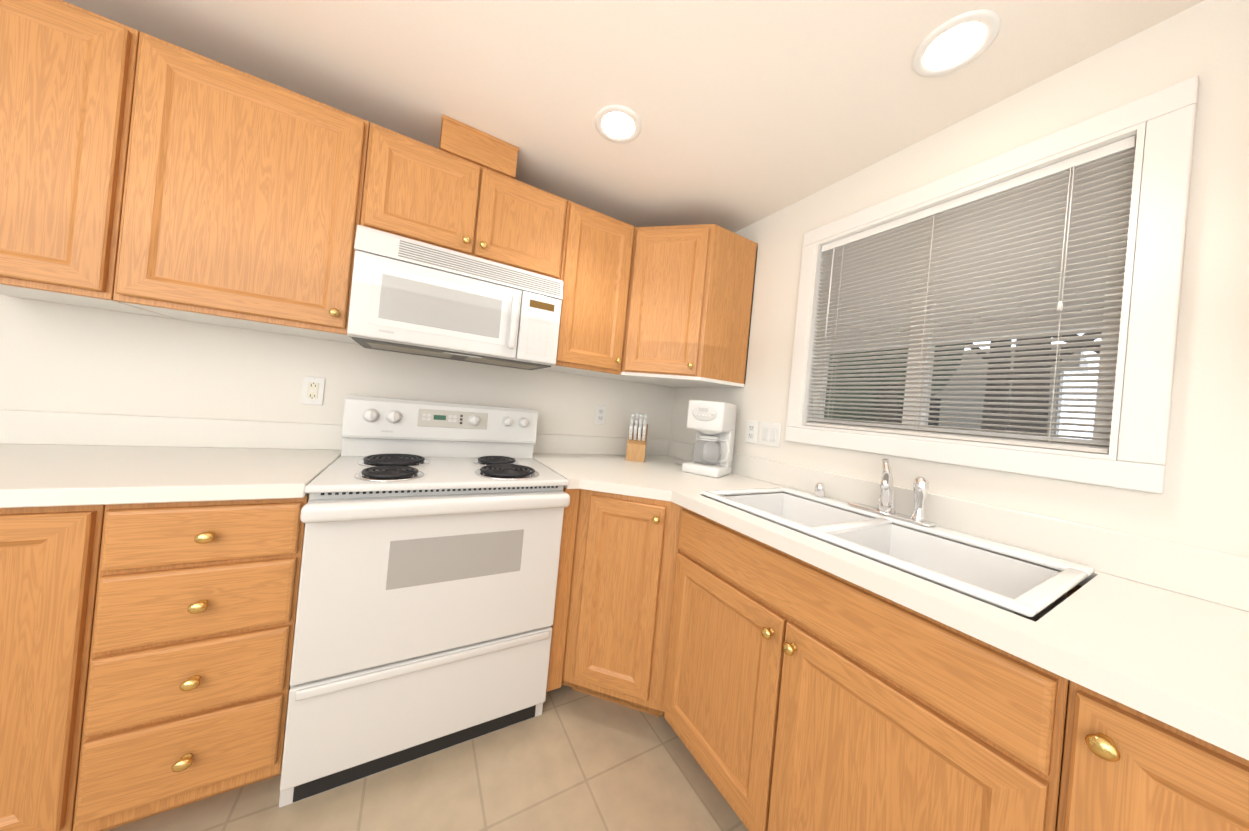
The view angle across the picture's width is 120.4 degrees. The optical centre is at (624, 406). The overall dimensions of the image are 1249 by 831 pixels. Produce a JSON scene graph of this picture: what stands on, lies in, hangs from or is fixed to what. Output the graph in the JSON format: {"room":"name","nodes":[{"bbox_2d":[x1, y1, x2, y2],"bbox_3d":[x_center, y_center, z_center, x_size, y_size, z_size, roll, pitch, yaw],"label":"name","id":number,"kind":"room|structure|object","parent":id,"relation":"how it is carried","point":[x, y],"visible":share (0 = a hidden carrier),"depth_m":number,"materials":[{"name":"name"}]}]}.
{"room":"kitchen","nodes":[
{"label":"kitchen","id":0,"kind":"room"},
{"bbox_2d":[0,294,674,439],"bbox_3d":[-1.266,-0.038,1.557,3.600,2.262,0.120,6,0,-30],"label":"wall","id":1,"kind":"structure","parent":0,"point":[57,357],"depth_m":1.36,"materials":[{"name":"paint"}]},
{"bbox_2d":[0,0,175,318],"bbox_3d":[-1.623,-0.698,1.034,0.353,0.764,0.372,6,0,-30],"label":"upper cabinet","id":2,"kind":"object","parent":1,"relation":"attached to","point":[67,75],"visible":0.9,"depth_m":0.95,"materials":[{"name":"brown wood"}]},
{"bbox_2d":[113,31,369,343],"bbox_3d":[-1.240,-0.661,1.256,0.531,0.764,0.372,6,0,-30],"label":"upper cabinet","id":3,"kind":"object","parent":1,"relation":"attached to","point":[242,200],"visible":0.94,"depth_m":1.11,"materials":[{"name":"brown wood"}]},
{"bbox_2d":[301,376,324,404],"bbox_3d":[-1.282,-0.064,1.472,0.070,0.115,0.009,6,0,-30],"label":"outlet","id":4,"kind":"object","parent":1,"relation":"attached to","point":[313,390],"visible":1,"depth_m":1.47,"materials":[{"name":"white plastic"}]},
{"bbox_2d":[360,122,566,279],"bbox_3d":[-0.670,-0.795,1.576,0.746,0.388,0.372,6,0,-30],"label":"upper cabinet","id":5,"kind":"object","parent":1,"relation":"attached to","point":[414,189],"visible":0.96,"depth_m":1.41,"materials":[{"name":"brown wood"}]},
{"bbox_2d":[347,225,562,369],"bbox_3d":[-0.693,-0.404,1.549,0.742,0.392,0.430,6,0,-30],"label":"over-the-range microwave","id":6,"kind":"object","parent":5,"relation":"attached to","point":[411,296],"visible":1,"depth_m":1.36,"materials":[{"name":"white"}]},
{"bbox_2d":[439,114,518,178],"bbox_3d":[-0.661,-1.053,1.589,0.293,0.126,0.338,6,0,-30],"label":"duct","id":7,"kind":"object","parent":1,"relation":"attached to","point":[470,143],"visible":0.75,"depth_m":1.44,"materials":[{"name":"brown wood"}]},
{"bbox_2d":[542,200,633,376],"bbox_3d":[-0.208,-0.562,1.854,0.362,0.764,0.372,6,0,-30],"label":"upper cabinet","id":8,"kind":"object","parent":1,"relation":"attached to","point":[596,263],"visible":0.9,"depth_m":1.72,"materials":[{"name":"brown wood"}]},
{"bbox_2d":[594,405,606,424],"bbox_3d":[-0.143,0.051,2.133,0.070,0.115,0.008,6,0,-30],"label":"electrical outlet","id":9,"kind":"object","parent":1,"relation":"attached to","point":[600,414],"visible":1,"depth_m":2.13,"materials":[{"name":"white plastic"}]},
{"bbox_2d":[106,684,748,830],"bbox_3d":[-0.379,1.224,-0.064,3.720,0.100,3.920,6,0,-30],"label":"floor","id":10,"kind":"structure","parent":0,"point":[569,759],"depth_m":1.10,"materials":[{"name":"tile"}]},
{"bbox_2d":[0,505,104,830],"bbox_3d":[-1.607,0.624,0.943,0.508,0.875,0.658,6,0,-30],"label":"base cabinet","id":11,"kind":"object","parent":10,"relation":"on","point":[49,562],"visible":0.38,"depth_m":0.79,"materials":[{"name":"brown wood"}]},
{"bbox_2d":[73,493,308,830],"bbox_3d":[-1.232,0.660,1.161,0.360,0.875,0.658,6,0,-30],"label":"base cabinet","id":12,"kind":"object","parent":10,"relation":"on","point":[189,673],"visible":0.92,"depth_m":0.89,"materials":[{"name":"brown wood"}]},
{"bbox_2d":[0,409,342,507],"bbox_3d":[-1.408,0.130,1.042,0.870,0.144,0.644,6,0,-30],"label":"countertop","id":13,"kind":"structure","parent":12,"relation":"on","point":[48,459],"depth_m":1.10,"materials":[{"name":"laminate"}]},
{"bbox_2d":[279,395,569,807],"bbox_3d":[-0.718,0.570,1.416,0.760,1.153,0.698,6,0,-30],"label":"stove","id":14,"kind":"object","parent":10,"relation":"on","point":[428,579],"visible":1,"depth_m":1.15,"materials":[{"name":"white metal"}]},
{"bbox_2d":[546,487,581,691],"bbox_3d":[-0.324,0.747,1.532,0.274,0.876,0.274,5,0,15],"label":"base cabinet","id":15,"kind":"object","parent":10,"relation":"on","point":[560,638],"depth_m":1.39,"materials":[{"name":"brown wood"}]},
{"bbox_2d":[532,434,683,504],"bbox_3d":[-0.163,0.249,1.594,0.314,0.144,0.937,6,0,-30],"label":"countertop","id":16,"kind":"structure","parent":15,"relation":"on","point":[593,463],"depth_m":1.73,"materials":[{"name":"laminate"}]},
{"bbox_2d":[566,489,613,689],"bbox_3d":[-0.369,0.743,1.689,0.442,0.876,0.442,5,0,15],"label":"base cabinet","id":17,"kind":"object","parent":10,"relation":"on","point":[594,529],"depth_m":1.38,"materials":[{"name":"brown wood"}]},
{"bbox_2d":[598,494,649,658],"bbox_3d":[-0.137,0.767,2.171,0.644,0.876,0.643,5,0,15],"label":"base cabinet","id":18,"kind":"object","parent":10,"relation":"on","point":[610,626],"depth_m":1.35,"materials":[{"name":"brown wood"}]},
{"bbox_2d":[638,499,673,666],"bbox_3d":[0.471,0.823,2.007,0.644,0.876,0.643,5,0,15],"label":"base cabinet","id":19,"kind":"object","parent":10,"relation":"on","point":[653,619],"depth_m":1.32,"materials":[{"name":"brown wood"}]},
{"bbox_2d":[616,437,770,460],"bbox_3d":[0.269,0.291,1.844,0.510,0.144,0.937,6,0,-30],"label":"backsplash","id":20,"kind":"structure","parent":19,"relation":"on","point":[669,446],"depth_m":2.27,"materials":[{"name":"laminate"}]},
{"bbox_2d":[626,413,647,461],"bbox_3d":[0.074,0.171,2.028,0.104,0.268,0.207,5,0,5],"label":"knife block","id":21,"kind":"object","parent":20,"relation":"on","point":[637,442],"visible":1,"depth_m":1.98,"materials":[{"name":"brown wood"}]},
{"bbox_2d":[676,400,736,477],"bbox_3d":[0.393,0.155,1.860,0.354,0.360,0.264,5,0,33],"label":"coffee maker","id":22,"kind":"object","parent":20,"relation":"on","point":[712,423],"visible":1,"depth_m":1.75,"materials":[{"name":"white plastic"}]},
{"bbox_2d":[596,436,1248,759],"bbox_3d":[0.777,0.335,0.920,0.649,0.144,3.049,6,0,-30],"label":"countertop","id":23,"kind":"structure","parent":19,"relation":"on","point":[1154,627],"depth_m":0.70,"materials":[{"name":"laminate"}]},
{"bbox_2d":[814,482,824,496],"bbox_3d":[0.768,0.326,1.405,0.036,0.054,0.036,6,0,-30],"label":"air gap","id":24,"kind":"object","parent":23,"relation":"on","point":[819,491],"visible":1,"depth_m":1.39,"materials":[{"name":"silver metal"}]},
{"bbox_2d":[848,459,936,526],"bbox_3d":[0.835,0.266,1.164,0.191,0.185,0.240,6,0,-30],"label":"faucet","id":25,"kind":"object","parent":23,"relation":"on","point":[886,503],"visible":1,"depth_m":1.13,"materials":[{"name":"silver metal"}]},
{"bbox_2d":[701,487,1094,621],"bbox_3d":[0.696,0.434,1.080,0.515,0.175,0.816,6,0,-30],"label":"sink","id":26,"kind":"object","parent":23,"relation":"in","point":[1032,592],"visible":0.58,"depth_m":0.99,"materials":[{"name":"white ceramic"}]},
{"bbox_2d":[654,503,682,716],"bbox_3d":[0.433,0.818,1.473,0.442,0.876,0.442,5,0,15],"label":"base cabinet","id":27,"kind":"object","parent":10,"relation":"on","point":[674,542],"depth_m":1.32,"materials":[{"name":"brown wood"}]},
{"bbox_2d":[663,507,1081,830],"bbox_3d":[0.641,0.835,1.062,0.658,0.875,0.899,6,0,-30],"label":"base cabinet","id":28,"kind":"object","parent":10,"relation":"on","point":[800,695],"visible":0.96,"depth_m":0.79,"materials":[{"name":"brown wood"}]},
{"bbox_2d":[1057,681,1248,830],"bbox_3d":[0.997,0.866,0.442,0.658,0.875,0.530,6,0,-30],"label":"base cabinet","id":29,"kind":"object","parent":10,"relation":"on","point":[1125,768],"visible":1,"depth_m":0.47,"materials":[{"name":"brown wood"}]},
{"bbox_2d":[62,0,1203,232],"bbox_3d":[-0.158,-1.127,-0.054,3.720,0.100,3.920,6,0,-30],"label":"ceiling","id":30,"kind":"structure","parent":0,"point":[748,112],"depth_m":1.14,"materials":[{"name":"white paint"}]},
{"bbox_2d":[595,105,641,142],"bbox_3d":[-0.024,-1.054,1.343,0.176,0.009,0.176,6,0,-30],"label":"recessed light","id":31,"kind":"object","parent":30,"relation":"in","point":[618,123],"visible":1,"depth_m":1.33,"materials":[{"name":"white"}]},
{"bbox_2d":[912,9,1000,76],"bbox_3d":[0.889,-0.970,0.966,0.176,0.009,0.176,6,0,-30],"label":"recessed light","id":32,"kind":"object","parent":30,"relation":"in","point":[956,43],"visible":1,"depth_m":0.95,"materials":[{"name":"white"}]},
{"bbox_2d":[670,0,1248,557],"bbox_3d":[1.283,0.198,0.841,0.120,2.262,3.920,6,0,-30],"label":"wall","id":33,"kind":"structure","parent":0,"point":[1202,500],"depth_m":0.87,"materials":[{"name":"paint"}]},
{"bbox_2d":[595,224,757,387],"bbox_3d":[0.266,-0.517,1.995,0.597,0.762,0.603,6,0,-30],"label":"upper cabinet","id":34,"kind":"object","parent":33,"relation":"attached to","point":[689,307],"visible":0.96,"depth_m":1.78,"materials":[{"name":"brown wood"}]},
{"bbox_2d":[745,420,757,443],"bbox_3d":[0.647,0.130,1.821,0.008,0.115,0.070,6,0,-30],"label":"electrical outlet","id":35,"kind":"object","parent":33,"relation":"attached to","point":[751,431],"visible":1,"depth_m":1.82,"materials":[{"name":"white plastic"}]},
{"bbox_2d":[759,421,780,447],"bbox_3d":[0.700,0.134,1.727,0.011,0.115,0.116,6,0,-30],"label":"double light switch","id":36,"kind":"object","parent":33,"relation":"attached to","point":[770,433],"visible":1,"depth_m":1.72,"materials":[{"name":"white plastic"}]},
{"bbox_2d":[785,75,1198,493],"bbox_3d":[1.062,-0.294,1.251,0.104,0.956,0.963,6,0,-30],"label":"window","id":37,"kind":"structure","parent":33,"relation":"in","point":[1160,124],"depth_m":0.91,"materials":[{"name":"white wood"}]},
{"bbox_2d":[806,135,1135,453],"bbox_3d":[1.043,-0.296,1.240,0.041,0.799,0.801,6,0,-30],"label":"window blinds","id":38,"kind":"object","parent":37,"relation":"attached to","point":[1087,186],"visible":0.92,"depth_m":1.10,"materials":[{"name":"white plastic"}]},
{"label":"outside","id":39,"kind":"structure","parent":0,"visible":0},
{"bbox_2d":[964,333,1100,439],"bbox_3d":[13.220,-2.031,8.562,0.050,11.000,20.000,6,0,-30],"label":"sky","id":40,"kind":"structure","parent":39,"point":[1079,408],"depth_m":9.71,"materials":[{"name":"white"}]},
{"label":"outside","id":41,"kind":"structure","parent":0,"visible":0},
{"bbox_2d":[824,332,1101,435],"bbox_3d":[8.141,-2.346,5.480,4.937,8.654,11.253,6,0,-30],"label":"trees","id":42,"kind":"object","parent":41,"point":[995,406],"depth_m":7.18,"materials":[{"name":"green plant"}]},
{"bbox_2d":[830,209,1111,424],"bbox_3d":[2.517,0.273,1.657,2.825,2.350,8.500,6,0,-30],"label":"carport","id":43,"kind":"object","parent":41,"point":[928,404],"depth_m":2.86,"materials":[{"name":"silver metal"}]},
{"bbox_2d":[901,347,1088,436],"bbox_3d":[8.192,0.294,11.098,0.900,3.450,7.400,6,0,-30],"label":"house","id":44,"kind":"structure","parent":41,"point":[981,400],"depth_m":9.31,"materials":[{"name":"grey"}]}
]}

